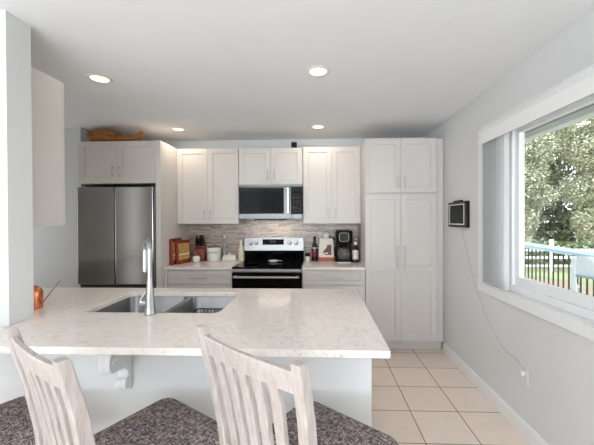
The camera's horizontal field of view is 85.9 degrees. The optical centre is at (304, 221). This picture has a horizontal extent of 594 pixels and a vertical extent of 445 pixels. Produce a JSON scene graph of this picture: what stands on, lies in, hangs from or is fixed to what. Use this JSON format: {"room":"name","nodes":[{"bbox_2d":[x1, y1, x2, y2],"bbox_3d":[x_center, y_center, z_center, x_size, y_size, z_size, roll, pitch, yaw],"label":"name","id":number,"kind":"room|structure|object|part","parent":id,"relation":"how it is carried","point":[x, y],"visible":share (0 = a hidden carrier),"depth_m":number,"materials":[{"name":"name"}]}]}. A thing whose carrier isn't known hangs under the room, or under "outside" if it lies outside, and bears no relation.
{"room":"kitchen","nodes":[
{"label":"kitchen","id":0,"kind":"room"},
{"bbox_2d":[33,128,96,287],"bbox_3d":[-3.123,0.181,3.943,1.240,2.471,0.655,0,0,2],"label":"wall","id":1,"kind":"structure","parent":0,"point":[55,248],"depth_m":3.60,"materials":[{"name":"white paint"}]},
{"bbox_2d":[0,10,371,433],"bbox_3d":[-1.758,0.194,1.661,4.152,2.471,0.138,0,0,2],"label":"wall","id":2,"kind":"structure","parent":0,"point":[343,385],"depth_m":1.57,"materials":[{"name":"white paint"}]},
{"bbox_2d":[31,66,64,225],"bbox_3d":[-1.922,-0.427,1.894,0.760,0.906,0.322,0,0,2],"label":"upper cabinet","id":3,"kind":"object","parent":2,"relation":"attached to","point":[47,93],"visible":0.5,"depth_m":1.91,"materials":[{"name":"paint"}]},
{"bbox_3d":[-1.726,-0.429,2.037,0.378,0.902,0.020,0,0,2],"label":"door","id":4,"kind":"part","parent":3,"relation":"part of","materials":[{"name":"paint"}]},
{"bbox_2d":[98,355,131,389],"bbox_3d":[-0.875,0.677,1.474,0.061,0.268,0.171,0,0,2],"label":"corbel","id":5,"kind":"object","parent":2,"relation":"attached to","point":[107,364],"visible":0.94,"depth_m":1.49,"materials":[{"name":"paint"}]},
{"bbox_2d":[163,138,398,259],"bbox_3d":[-1.098,0.170,4.269,5.581,2.471,0.160,0,0,2],"label":"wall","id":6,"kind":"structure","parent":0,"point":[301,143],"depth_m":4.16,"materials":[{"name":"white paint"}]},
{"bbox_2d":[78,141,155,186],"bbox_3d":[-2.038,-0.652,3.829,0.861,0.462,0.781,0,0,2],"label":"upper cabinet","id":7,"kind":"object","parent":6,"relation":"attached to","point":[101,163],"visible":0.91,"depth_m":3.48,"materials":[{"name":"paint"}]},
{"bbox_3d":[-2.266,-0.648,3.494,0.428,0.458,0.020,0,0,2],"label":"door","id":8,"kind":"part","parent":7,"relation":"part of","materials":[{"name":"paint"}]},
{"bbox_2d":[87,129,143,141],"bbox_3d":[-2.085,-0.958,3.554,0.626,0.149,0.158,0,0,2],"label":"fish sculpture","id":9,"kind":"object","parent":7,"relation":"on","point":[94,135],"visible":0.94,"depth_m":3.51,"materials":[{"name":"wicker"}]},
{"bbox_3d":[-1.837,-0.650,3.476,0.428,0.458,0.020,0,0,2],"label":"door","id":10,"kind":"part","parent":7,"relation":"part of","materials":[{"name":"paint"}]},
{"bbox_2d":[177,148,244,223],"bbox_3d":[-1.164,-0.429,3.994,0.750,0.907,0.386,0,0,2],"label":"upper cabinet","id":11,"kind":"object","parent":6,"relation":"attached to","point":[207,179],"visible":0.95,"depth_m":3.84,"materials":[{"name":"paint"}]},
{"bbox_3d":[-1.357,-0.427,3.854,0.372,0.903,0.020,0,0,2],"label":"door","id":12,"kind":"part","parent":11,"relation":"part of","materials":[{"name":"paint"}]},
{"bbox_3d":[-0.983,-0.428,3.839,0.372,0.903,0.020,0,0,2],"label":"door","id":13,"kind":"part","parent":11,"relation":"part of","materials":[{"name":"paint"}]},
{"bbox_2d":[238,184,302,219],"bbox_3d":[-0.400,-0.230,3.932,0.758,0.421,0.448,0,0,2],"label":"microwave","id":14,"kind":"object","parent":6,"relation":"attached to","point":[272,201],"visible":0.98,"depth_m":3.75,"materials":[{"name":"grey metal"}]},
{"bbox_3d":[-0.513,-0.248,3.762,0.532,0.308,0.008,0,0,2],"label":"door glass","id":15,"kind":"part","parent":14,"relation":"part of","materials":[{"name":"black glass"}]},
{"bbox_3d":[-0.197,-0.249,3.725,0.030,0.305,0.052,0,0,2],"label":"handle","id":16,"kind":"part","parent":14,"relation":"part of","materials":[{"name":"silver metal"}]},
{"bbox_3d":[-0.093,-0.063,3.762,0.131,0.058,0.032,0,0,2],"label":"panel","id":17,"kind":"part","parent":14,"relation":"part of","materials":[{"name":"silver metal"}]},
{"bbox_3d":[-0.093,-0.253,3.761,0.131,0.318,0.032,0,0,2],"label":"control panel","id":18,"kind":"part","parent":14,"relation":"part of","materials":[{"name":"black glass"}]},
{"bbox_2d":[239,148,302,184],"bbox_3d":[-0.404,-0.663,3.961,0.766,0.440,0.386,0,0,2],"label":"upper cabinet","id":19,"kind":"object","parent":6,"relation":"attached to","point":[257,166],"visible":0.88,"depth_m":3.81,"materials":[{"name":"paint"}]},
{"bbox_3d":[-0.600,-0.661,3.822,0.380,0.436,0.020,0,0,2],"label":"door","id":20,"kind":"part","parent":19,"relation":"part of","materials":[{"name":"paint"}]},
{"bbox_3d":[-0.219,-0.662,3.806,0.380,0.436,0.020,0,0,2],"label":"door","id":21,"kind":"part","parent":19,"relation":"part of","materials":[{"name":"paint"}]},
{"bbox_2d":[291,142,296,147],"bbox_3d":[-0.131,-0.922,3.859,0.068,0.076,0.064,0,0,2],"label":"security camera","id":22,"kind":"object","parent":19,"relation":"on","point":[293,144],"visible":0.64,"depth_m":3.83,"materials":[{"name":"black plastic"}]},
{"bbox_2d":[189,219,357,258],"bbox_3d":[-0.425,0.222,4.156,2.210,0.536,0.012,0,0,2],"label":"backsplash","id":23,"kind":"structure","parent":6,"relation":"attached to","point":[234,233],"depth_m":4.15,"materials":[{"name":"tile"}]},
{"bbox_2d":[303,147,360,223],"bbox_3d":[0.326,-0.435,3.934,0.684,0.909,0.386,0,0,2],"label":"upper cabinet","id":24,"kind":"object","parent":6,"relation":"attached to","point":[331,175],"visible":1,"depth_m":3.78,"materials":[{"name":"paint"}]},
{"bbox_3d":[0.149,-0.433,3.794,0.339,0.905,0.020,0,0,2],"label":"door","id":25,"kind":"part","parent":24,"relation":"part of","materials":[{"name":"paint"}]},
{"bbox_3d":[0.490,-0.435,3.780,0.339,0.905,0.020,0,0,2],"label":"door","id":26,"kind":"part","parent":24,"relation":"part of","materials":[{"name":"paint"}]},
{"bbox_2d":[0,0,593,140],"bbox_3d":[-1.270,-1.131,0.112,5.581,0.200,8.460,0,0,2],"label":"ceiling","id":27,"kind":"structure","parent":0,"point":[214,70],"depth_m":2.07,"materials":[{"name":"paint"}]},
{"bbox_2d":[85,73,112,83],"bbox_3d":[-1.500,-1.044,2.328,0.172,0.008,0.172,0,0,2],"label":"recessed light","id":28,"kind":"object","parent":27,"relation":"in","point":[99,78],"visible":1,"depth_m":2.32,"materials":[{"name":"white plastic"}]},
{"bbox_2d":[170,127,185,130],"bbox_3d":[-1.445,-1.055,3.638,0.172,0.008,0.172,0,0,2],"label":"recessed light","id":29,"kind":"object","parent":27,"relation":"in","point":[171,128],"visible":1,"depth_m":3.63,"materials":[{"name":"white plastic"}]},
{"bbox_2d":[306,65,329,76],"bbox_3d":[0.092,-1.050,2.229,0.172,0.008,0.172,0,0,2],"label":"recessed light","id":30,"kind":"object","parent":27,"relation":"in","point":[317,70],"visible":1,"depth_m":2.22,"materials":[{"name":"white plastic"}]},
{"bbox_2d":[310,124,325,128],"bbox_3d":[0.146,-1.061,3.564,0.172,0.008,0.172,0,0,2],"label":"recessed light","id":31,"kind":"object","parent":27,"relation":"in","point":[316,126],"visible":1,"depth_m":3.54,"materials":[{"name":"white plastic"}]},
{"bbox_2d":[372,348,530,444],"bbox_3d":[-1.339,1.500,0.136,5.423,0.120,8.460,0,0,2],"label":"floor","id":32,"kind":"structure","parent":0,"point":[420,396],"depth_m":2.44,"materials":[{"name":"tile"}]},
{"bbox_2d":[0,396,35,444],"bbox_3d":[-1.265,0.883,1.153,0.480,1.098,0.584,0,1,35],"label":"counter stool","id":33,"kind":"object","parent":32,"relation":"on","point":[16,427],"visible":0.48,"depth_m":1.25,"materials":[{"name":"grey fabric"}]},
{"bbox_2d":[3,326,219,444],"bbox_3d":[-0.603,0.880,1.124,0.480,1.098,0.584,0,1,34],"label":"counter stool","id":34,"kind":"object","parent":32,"relation":"on","point":[58,411],"visible":0.94,"depth_m":1.00,"materials":[{"name":"beige wood"}]},
{"bbox_3d":[-0.889,0.882,1.040,0.066,1.098,0.122,0,1,34],"label":"leg","id":35,"kind":"part","parent":34,"relation":"part of","materials":[{"name":"white wood"}]},
{"bbox_3d":[-0.756,0.391,0.898,0.396,0.061,0.047,0,1,34],"label":"rail","id":36,"kind":"part","parent":34,"relation":"part of","materials":[{"name":"white wood"}]},
{"bbox_3d":[-0.577,0.882,0.827,0.066,1.098,0.122,0,1,34],"label":"leg","id":37,"kind":"part","parent":34,"relation":"part of","materials":[{"name":"white wood"}]},
{"bbox_3d":[-0.574,0.827,1.166,0.460,0.067,0.460,0,1,34],"label":"seat","id":38,"kind":"part","parent":34,"relation":"part of","materials":[{"name":"fabric"}]},
{"bbox_2d":[77,186,155,287],"bbox_3d":[-2.050,0.508,3.849,0.876,1.810,0.722,0,0,2],"label":"refrigerator","id":39,"kind":"object","parent":32,"relation":"on","point":[114,223],"visible":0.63,"depth_m":3.49,"materials":[{"name":"metal"}]},
{"bbox_3d":[-2.295,0.154,3.526,0.416,1.069,0.060,0,0,2],"label":"door","id":40,"kind":"part","parent":39,"relation":"part of","materials":[{"name":"metal"}]},
{"bbox_3d":[-2.292,0.697,3.532,0.376,0.015,0.038,0,0,2],"label":"pocket handle","id":41,"kind":"part","parent":39,"relation":"part of","materials":[{"name":"metal"}]},
{"bbox_3d":[-2.075,0.715,3.530,0.815,0.021,0.035,0,0,2],"label":"pocket handle","id":42,"kind":"part","parent":39,"relation":"part of","materials":[{"name":"metal"}]},
{"bbox_3d":[-1.865,0.152,3.509,0.424,1.069,0.060,0,0,2],"label":"door","id":43,"kind":"part","parent":39,"relation":"part of","materials":[{"name":"metal"}]},
{"bbox_3d":[-1.863,0.695,3.515,0.384,0.015,0.038,0,0,2],"label":"pocket handle","id":44,"kind":"part","parent":39,"relation":"part of","materials":[{"name":"metal"}]},
{"bbox_3d":[-1.636,0.485,3.504,0.020,1.737,0.066,0,0,2],"label":"trim","id":45,"kind":"part","parent":39,"relation":"part of","materials":[{"name":"grey metal"}]},
{"bbox_2d":[155,140,188,287],"bbox_3d":[-1.574,0.263,3.834,0.055,2.296,0.750,0,0,2],"label":"end panel","id":46,"kind":"object","parent":32,"relation":"on","point":[167,226],"visible":0.29,"depth_m":3.56,"materials":[{"name":"white wood"}]},
{"bbox_2d":[165,270,231,287],"bbox_3d":[-1.163,0.968,3.830,0.756,0.882,0.696,0,0,2],"label":"base cabinet","id":47,"kind":"object","parent":32,"relation":"on","point":[173,278],"visible":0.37,"depth_m":3.52,"materials":[{"name":"paint"}]},
{"bbox_3d":[-1.340,0.998,3.535,0.358,0.605,0.020,0,0,2],"label":"door","id":48,"kind":"part","parent":47,"relation":"part of","materials":[{"name":"paint"}]},
{"bbox_2d":[164,259,244,269],"bbox_3d":[-1.164,0.510,3.840,0.757,0.030,0.682,0,0,2],"label":"countertop","id":49,"kind":"structure","parent":47,"relation":"on","point":[202,265],"depth_m":3.61,"materials":[{"name":"stone"}]},
{"bbox_2d":[169,238,181,264],"bbox_3d":[-1.523,0.347,3.768,0.033,0.300,0.260,0,0,5],"label":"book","id":50,"kind":"object","parent":49,"relation":"on","point":[171,241],"visible":0.53,"depth_m":3.67,"materials":[{"name":"red paper"}]},
{"bbox_2d":[175,239,190,264],"bbox_3d":[-1.458,0.357,3.812,0.044,0.281,0.250,0,0,15],"label":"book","id":51,"kind":"object","parent":49,"relation":"on","point":[182,247],"visible":1,"depth_m":3.79,"materials":[{"name":"red paper"}]},
{"bbox_2d":[193,252,199,261],"bbox_3d":[-1.329,0.431,3.905,0.090,0.128,0.089,0,0,2],"label":"sugar pot","id":52,"kind":"object","parent":49,"relation":"on","point":[196,258],"visible":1,"depth_m":3.87,"materials":[{"name":"white ceramic"}]},
{"bbox_2d":[194,235,206,260],"bbox_3d":[-1.335,0.331,4.071,0.124,0.326,0.168,0,0,-6],"label":"knife block","id":53,"kind":"object","parent":49,"relation":"on","point":[200,248],"visible":0.98,"depth_m":4.01,"materials":[{"name":"red wood"}]},
{"bbox_2d":[207,242,220,260],"bbox_3d":[-1.155,0.374,4.053,0.180,0.237,0.180,0,0,2],"label":"canister","id":54,"kind":"object","parent":49,"relation":"on","point":[213,251],"visible":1,"depth_m":3.98,"materials":[{"name":"white ceramic"}]},
{"bbox_3d":[-1.155,0.294,4.052,0.172,0.077,0.171,0,0,2],"label":"glass lid","id":55,"kind":"part","parent":54,"relation":"part of","materials":[{"name":"clear glass"}]},
{"bbox_2d":[222,235,227,256],"bbox_3d":[-1.038,0.332,4.136,0.068,0.320,0.068,0,0,2],"label":"glass bottle","id":56,"kind":"object","parent":49,"relation":"on","point":[224,246],"visible":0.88,"depth_m":4.11,"materials":[{"name":"clear glass"}]},
{"bbox_2d":[221,252,237,260],"bbox_3d":[-0.955,0.438,4.035,0.212,0.108,0.132,0,0,2],"label":"butter dish","id":57,"kind":"object","parent":49,"relation":"on","point":[228,257],"visible":0.98,"depth_m":3.99,"materials":[{"name":"white ceramic"}]},
{"bbox_3d":[-0.955,0.445,4.035,0.176,0.061,0.096,0,0,2],"label":"lid","id":58,"kind":"part","parent":57,"relation":"part of","materials":[{"name":"white ceramic"}]},
{"bbox_2d":[238,240,243,260],"bbox_3d":[-0.814,0.363,4.069,0.080,0.256,0.079,0,0,2],"label":"oil bottle","id":59,"kind":"object","parent":49,"relation":"on","point":[240,248],"visible":0.99,"depth_m":4.04,"materials":[{"name":"white ceramic"}]},
{"bbox_3d":[-0.981,0.997,3.521,0.358,0.605,0.020,0,0,2],"label":"door","id":60,"kind":"part","parent":47,"relation":"part of","materials":[{"name":"paint"}]},
{"bbox_2d":[232,237,303,288],"bbox_3d":[-0.403,0.804,3.769,0.760,1.205,0.753,0,0,2],"label":"range","id":61,"kind":"object","parent":32,"relation":"on","point":[255,271],"visible":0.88,"depth_m":3.65,"materials":[{"name":"grey metal"}]},
{"bbox_3d":[-0.418,0.595,3.420,0.710,0.025,0.057,0,0,2],"label":"handle","id":62,"kind":"part","parent":61,"relation":"part of","materials":[{"name":"silver metal"}]},
{"bbox_3d":[-0.415,0.873,3.470,0.756,0.643,0.040,0,0,2],"label":"oven door","id":63,"kind":"part","parent":61,"relation":"part of","materials":[{"name":"black glass"}]},
{"bbox_2d":[232,260,303,268],"bbox_3d":[-0.404,0.499,3.761,0.760,0.020,0.615,0,0,2],"label":"cooktop","id":64,"kind":"object","parent":61,"relation":"in","point":[246,264],"depth_m":3.65,"materials":[{"name":"black glass"}]},
{"bbox_3d":[-0.393,0.284,4.053,0.760,0.169,0.046,0,0,2],"label":"control panel","id":65,"kind":"part","parent":61,"relation":"part of","materials":[{"name":"silver metal"}]},
{"bbox_2d":[195,324,397,444],"bbox_3d":[0.009,0.878,1.098,0.480,1.098,0.584,0,1,40],"label":"counter stool","id":66,"kind":"object","parent":32,"relation":"on","point":[229,369],"visible":1,"depth_m":0.93,"materials":[{"name":"wood"}]},
{"bbox_3d":[-0.284,0.880,1.043,0.066,1.098,0.122,0,1,40],"label":"leg","id":67,"kind":"part","parent":66,"relation":"part of","materials":[{"name":"white wood"}]},
{"bbox_3d":[-0.166,0.389,0.889,0.396,0.061,0.047,0,1,40],"label":"rail","id":68,"kind":"part","parent":66,"relation":"part of","materials":[{"name":"white wood"}]},
{"bbox_3d":[0.005,0.880,0.800,0.066,1.098,0.122,0,1,40],"label":"leg","id":69,"kind":"part","parent":66,"relation":"part of","materials":[{"name":"white wood"}]},
{"bbox_3d":[0.042,0.825,1.138,0.460,0.067,0.460,0,1,40],"label":"seat","id":70,"kind":"part","parent":66,"relation":"part of","materials":[{"name":"fabric"}]},
{"bbox_2d":[302,270,364,303],"bbox_3d":[0.325,0.963,3.770,0.683,0.882,0.696,0,0,2],"label":"base cabinet","id":71,"kind":"object","parent":32,"relation":"on","point":[311,279],"visible":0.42,"depth_m":3.46,"materials":[{"name":"paint"}]},
{"bbox_3d":[0.144,0.992,3.475,0.336,0.605,0.020,0,0,2],"label":"door","id":72,"kind":"part","parent":71,"relation":"part of","materials":[{"name":"paint"}]},
{"bbox_3d":[0.311,0.607,3.466,0.675,0.152,0.020,0,0,2],"label":"drawer","id":73,"kind":"part","parent":71,"relation":"part of","materials":[{"name":"paint"}]},
{"bbox_2d":[302,259,365,269],"bbox_3d":[0.324,0.505,3.780,0.685,0.030,0.682,0,0,2],"label":"countertop","id":74,"kind":"structure","parent":71,"relation":"on","point":[311,265],"depth_m":3.57,"materials":[{"name":"stone"}]},
{"bbox_2d":[305,253,309,261],"bbox_3d":[0.033,0.438,3.936,0.062,0.103,0.061,0,0,2],"label":"spice jar","id":75,"kind":"object","parent":74,"relation":"on","point":[307,255],"visible":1,"depth_m":3.91,"materials":[{"name":"white ceramic"}]},
{"bbox_2d":[312,237,317,260],"bbox_3d":[0.122,0.337,3.986,0.078,0.302,0.078,0,0,2],"label":"wine bottle","id":76,"kind":"object","parent":74,"relation":"on","point":[314,245],"visible":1,"depth_m":3.96,"materials":[{"name":"black glass"}]},
{"bbox_2d":[318,238,333,260],"bbox_3d":[0.267,0.347,3.966,0.195,0.282,0.090,0,0,5],"label":"coffee bag","id":77,"kind":"object","parent":74,"relation":"on","point":[326,248],"visible":1,"depth_m":3.93,"materials":[{"name":"beige paper"}]},
{"bbox_2d":[323,245,330,254],"bbox_3d":[0.275,0.348,3.929,0.102,0.125,0.018,0,0,5],"label":"picture","id":78,"kind":"object","parent":77,"relation":"on","point":[326,248],"depth_m":3.93},
{"bbox_2d":[322,232,334,240],"bbox_3d":[0.305,0.306,4.068,0.161,0.362,0.099,0,0,2],"label":"utensil crock","id":79,"kind":"object","parent":74,"relation":"on","point":[325,234],"visible":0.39,"depth_m":4.03,"materials":[{"name":"white ceramic"}]},
{"bbox_2d":[334,230,352,262],"bbox_3d":[0.463,0.296,3.902,0.231,0.382,0.217,0,0,2],"label":"coffee maker","id":80,"kind":"object","parent":74,"relation":"on","point":[343,238],"visible":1,"depth_m":3.81,"materials":[{"name":"black plastic"}]},
{"bbox_2d":[353,238,357,262],"bbox_3d":[0.605,0.340,3.822,0.068,0.296,0.068,0,0,2],"label":"syrup bottle","id":81,"kind":"object","parent":74,"relation":"on","point":[355,248],"visible":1,"depth_m":3.79,"materials":[{"name":"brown glass"}]},
{"bbox_3d":[0.482,0.991,3.462,0.336,0.605,0.020,0,0,2],"label":"door","id":82,"kind":"part","parent":71,"relation":"part of","materials":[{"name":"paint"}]},
{"bbox_2d":[358,138,442,348],"bbox_3d":[1.086,0.252,3.743,0.842,2.298,0.714,0,0,2],"label":"pantry cabinet","id":83,"kind":"object","parent":32,"relation":"on","point":[400,229],"visible":0.94,"depth_m":3.43,"materials":[{"name":"paint"}]},
{"bbox_3d":[0.845,0.493,3.443,0.376,1.583,0.020,0,0,2],"label":"door","id":84,"kind":"part","parent":83,"relation":"part of","materials":[{"name":"paint"}]},
{"bbox_3d":[0.841,-0.601,3.434,0.376,0.581,0.020,0,0,2],"label":"door","id":85,"kind":"part","parent":83,"relation":"part of","materials":[{"name":"paint"}]},
{"bbox_3d":[1.223,0.491,3.428,0.376,1.583,0.020,0,0,2],"label":"door","id":86,"kind":"part","parent":83,"relation":"part of","materials":[{"name":"paint"}]},
{"bbox_3d":[1.219,-0.603,3.419,0.376,0.581,0.020,0,0,2],"label":"door","id":87,"kind":"part","parent":83,"relation":"part of","materials":[{"name":"paint"}]},
{"bbox_2d":[424,8,593,444],"bbox_3d":[1.444,0.254,0.014,0.160,2.591,8.140,0,0,2],"label":"wall","id":88,"kind":"structure","parent":0,"point":[557,403],"depth_m":2.21,"materials":[{"name":"white paint"}]},
{"bbox_2d":[448,200,469,227],"bbox_3d":[1.466,-0.076,3.048,0.036,0.256,0.390,0,0,2],"label":"tablet","id":89,"kind":"object","parent":88,"relation":"attached to","point":[458,210],"visible":1,"depth_m":2.98,"materials":[{"name":"black plastic"}]},
{"bbox_2d":[462,231,524,375],"bbox_3d":[1.447,0.535,2.542,0.029,0.944,0.919,0,0,2],"label":"power cord","id":90,"kind":"object","parent":88,"relation":"attached to","point":[521,372],"visible":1,"depth_m":2.49,"materials":[{"name":"plastic"}]},
{"bbox_2d":[443,343,548,444],"bbox_3d":[1.347,1.384,-0.300,0.016,0.098,7.485,0,0,2],"label":"baseboard","id":91,"kind":"structure","parent":88,"relation":"attached to","point":[522,427],"depth_m":2.38,"materials":[{"name":"paint"}]},
{"bbox_2d":[521,365,528,386],"bbox_3d":[1.446,1.018,2.099,0.009,0.116,0.072,0,0,2],"label":"outlet","id":92,"kind":"object","parent":88,"relation":"attached to","point":[524,379],"visible":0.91,"depth_m":2.08,"materials":[{"name":"plastic"}]},
{"bbox_2d":[477,94,593,340],"bbox_3d":[1.479,-0.083,1.620,0.156,1.330,2.097,0,0,2],"label":"window","id":93,"kind":"structure","parent":88,"relation":"in","point":[573,311],"depth_m":2.21,"materials":[{"name":"paint"}]},
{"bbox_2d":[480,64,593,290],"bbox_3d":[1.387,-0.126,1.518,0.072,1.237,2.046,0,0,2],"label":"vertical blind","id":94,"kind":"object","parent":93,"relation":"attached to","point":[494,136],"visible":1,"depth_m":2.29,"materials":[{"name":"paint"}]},
{"bbox_3d":[1.512,-0.100,1.617,0.080,1.216,1.943,0,0,2],"label":"frame","id":95,"kind":"part","parent":93,"relation":"part of","materials":[{"name":"plastic"}]},
{"bbox_3d":[1.522,-0.103,1.872,0.040,1.122,0.865,0,0,2],"label":"sash","id":96,"kind":"part","parent":93,"relation":"part of","materials":[{"name":"plastic"}]},
{"bbox_2d":[525,103,593,132],"bbox_3d":[1.806,-0.837,1.422,0.459,0.017,9.000,0,0,2],"label":"soffit","id":97,"kind":"structure","parent":88,"relation":"attached to","point":[593,103],"depth_m":2.56,"materials":[{"name":"plastic"}]},
{"bbox_2d":[525,105,593,141],"bbox_3d":[2.090,-0.862,1.410,0.110,0.165,9.000,0,0,2],"label":"gutter","id":98,"kind":"object","parent":97,"relation":"attached to","point":[586,113],"depth_m":2.61,"materials":[{"name":"white metal"}]},
{"label":"outside","id":99,"kind":"structure","parent":0,"visible":0},
{"bbox_3d":[3.649,1.581,4.848,3.809,0.200,12.954,0,0,2],"label":"floor","id":100,"kind":"structure","parent":99,"visible":0},
{"bbox_2d":[525,242,593,296],"bbox_3d":[4.798,0.963,6.524,0.130,1.000,9.800,0,0,10],"label":"deck railing","id":101,"kind":"object","parent":100,"relation":"on","point":[577,253],"visible":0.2,"depth_m":6.03,"materials":[{"name":"paint"}]},
{"bbox_3d":[4.796,0.548,6.521,0.040,0.060,9.800,0,0,10],"label":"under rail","id":102,"kind":"part","parent":101,"relation":"part of","materials":[{"name":"paint"}]},
{"bbox_3d":[4.796,0.490,6.520,0.130,0.055,9.800,0,0,10],"label":"rail","id":103,"kind":"part","parent":101,"relation":"part of","materials":[{"name":"paint"}]},
{"bbox_2d":[570,256,593,291],"bbox_3d":[3.586,0.944,3.770,0.692,1.107,0.747,0,1,43],"label":"patio chair","id":104,"kind":"object","parent":100,"relation":"on","point":[582,267],"visible":0.4,"depth_m":3.71,"materials":[{"name":"plastic"}]},
{"bbox_3d":[3.183,0.953,3.766,0.168,1.091,0.071,0,1,-27],"label":"leg","id":105,"kind":"part","parent":104,"relation":"part of","materials":[{"name":"plastic"}]},
{"bbox_3d":[3.396,0.773,3.568,0.565,0.312,0.122,0,1,43],"label":"frame","id":106,"kind":"part","parent":104,"relation":"part of","materials":[{"name":"white metal"}]},
{"bbox_3d":[3.373,0.513,3.543,0.580,0.240,0.132,0,1,43],"label":"backrest","id":107,"kind":"part","parent":104,"relation":"part of","materials":[{"name":"plastic"}]},
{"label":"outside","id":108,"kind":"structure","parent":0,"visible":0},
{"bbox_2d":[526,226,593,295],"bbox_3d":[47.288,1.870,33.145,88.179,0.300,110.000,0,0,2],"label":"ground","id":109,"kind":"structure","parent":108,"point":[590,281],"depth_m":11.92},
{"bbox_2d":[525,132,555,213],"bbox_3d":[16.679,-5.185,25.120,4.863,14.401,4.520,0,0,6],"label":"broadleaf tree","id":110,"kind":"object","parent":109,"relation":"on","point":[552,132],"visible":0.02,"depth_m":24.18,"materials":[{"name":"green plant"}]},
{"bbox_2d":[525,132,559,241],"bbox_3d":[11.753,-3.666,17.009,2.848,11.538,3.022,-1,1,-43],"label":"birch tree","id":111,"kind":"object","parent":109,"relation":"on","point":[536,168],"visible":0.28,"depth_m":16.19,"materials":[{"name":"green plant"}]},
{"bbox_2d":[525,238,593,267],"bbox_3d":[14.417,1.489,14.200,22.600,1.732,1.611,0,0,2],"label":"undergrowth","id":112,"kind":"object","parent":109,"relation":"on","point":[583,245],"visible":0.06,"depth_m":14.11,"materials":[{"name":"green plant"}]},
{"bbox_2d":[526,239,593,271],"bbox_3d":[15.527,1.359,12.659,21.000,1.320,0.160,0,0,2],"label":"fence","id":113,"kind":"object","parent":109,"relation":"on","point":[551,242],"visible":0.12,"depth_m":12.82,"materials":[{"name":"white paint"}]},
{"bbox_3d":[15.526,1.759,12.602,21.000,0.100,0.040,0,0,2],"label":"rail","id":114,"kind":"part","parent":113,"relation":"part of","materials":[{"name":"white paint"}]},
{"bbox_3d":[9.982,1.379,12.902,0.100,1.320,0.120,0,0,2],"label":"post","id":115,"kind":"part","parent":113,"relation":"part of","materials":[{"name":"white paint"}]},
{"bbox_3d":[15.524,1.419,12.599,21.000,0.100,0.040,0,0,2],"label":"rail","id":116,"kind":"part","parent":113,"relation":"part of","materials":[{"name":"white paint"}]},
{"bbox_3d":[15.523,1.119,12.597,21.000,0.100,0.040,0,0,2],"label":"rail","id":117,"kind":"part","parent":113,"relation":"part of","materials":[{"name":"white paint"}]},
{"bbox_2d":[533,119,593,241],"bbox_3d":[26.911,-7.195,31.906,40.757,22.716,7.029,0,0,2],"label":"woodland","id":118,"kind":"object","parent":109,"relation":"on","point":[561,213],"visible":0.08,"depth_m":30.78,"materials":[{"name":"green plant"}]},
{"bbox_2d":[544,117,593,242],"bbox_3d":[16.817,-4.478,18.603,4.292,13.094,5.132,0,0,-15],"label":"broadleaf tree","id":119,"kind":"object","parent":109,"relation":"on","point":[580,138],"visible":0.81,"depth_m":18.41,"materials":[{"name":"green plant"}]},
{"bbox_2d":[556,117,593,232],"bbox_3d":[23.117,-5.344,24.646,5.752,14.674,4.272,0,0,-1],"label":"broadleaf tree","id":120,"kind":"object","parent":109,"relation":"on","point":[579,207],"visible":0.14,"depth_m":25.12,"materials":[{"name":"green plant"}]},
{"bbox_3d":[-0.589,0.981,2.038,1.852,0.882,0.692,0,0,2],"label":"cabinet","id":121,"kind":"object","parent":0,"visible":0},
{"bbox_2d":[0,287,390,357],"bbox_3d":[-1.728,0.528,1.904,4.185,0.030,1.123,0,0,2],"label":"countertop","id":122,"kind":"structure","parent":121,"relation":"on","point":[258,322],"depth_m":1.56,"materials":[{"name":"stone"}]},
{"bbox_2d":[34,280,60,309],"bbox_3d":[-1.582,0.430,1.884,0.260,0.166,0.096,0,0,2],"label":"watering can","id":123,"kind":"object","parent":122,"relation":"on","point":[39,299],"visible":0.44,"depth_m":1.88,"materials":[{"name":"orange metal"}]},
{"bbox_3d":[-1.510,0.419,1.892,0.117,0.145,0.010,0,0,-9],"label":"spout","id":124,"kind":"part","parent":123,"relation":"part of","materials":[{"name":"orange metal"}]},
{"bbox_2d":[138,238,155,315],"bbox_3d":[-0.895,0.303,1.784,0.079,0.417,0.162,-1,1,-44],"label":"faucet","id":125,"kind":"object","parent":122,"relation":"on","point":[147,256],"visible":1,"depth_m":1.74,"materials":[{"name":"silver metal"}]},
{"bbox_3d":[-0.893,0.447,1.759,0.051,0.035,0.037,0,0,2],"label":"handle","id":126,"kind":"part","parent":125,"relation":"part of","materials":[{"name":"silver metal"}]},
{"bbox_3d":[-0.888,0.203,1.798,0.029,0.217,0.144,-1,1,-37],"label":"spout","id":127,"kind":"part","parent":125,"relation":"part of","materials":[{"name":"silver metal"}]},
{"bbox_2d":[95,296,234,312],"bbox_3d":[-0.865,0.644,2.043,0.846,0.210,0.558,0,0,2],"label":"sink","id":128,"kind":"object","parent":122,"relation":"in","point":[163,304],"visible":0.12,"depth_m":2.28,"materials":[{"name":"metal"}]},
{"bbox_3d":[-1.048,0.645,2.050,0.427,0.209,0.506,0,0,2],"label":"bowl","id":129,"kind":"part","parent":128,"relation":"part of","materials":[{"name":"metal"}]},
{"bbox_3d":[-0.638,0.643,2.034,0.339,0.209,0.506,0,0,2],"label":"bowl","id":130,"kind":"part","parent":128,"relation":"part of","materials":[{"name":"metal"}]},
{"bbox_2d":[192,308,222,312],"bbox_3d":[-0.637,0.676,2.053,0.247,0.142,0.347,0,0,2],"label":"rack","id":131,"kind":"object","parent":128,"relation":"in","point":[199,308],"visible":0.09,"depth_m":2.22,"materials":[{"name":"black plastic"}]}
]}

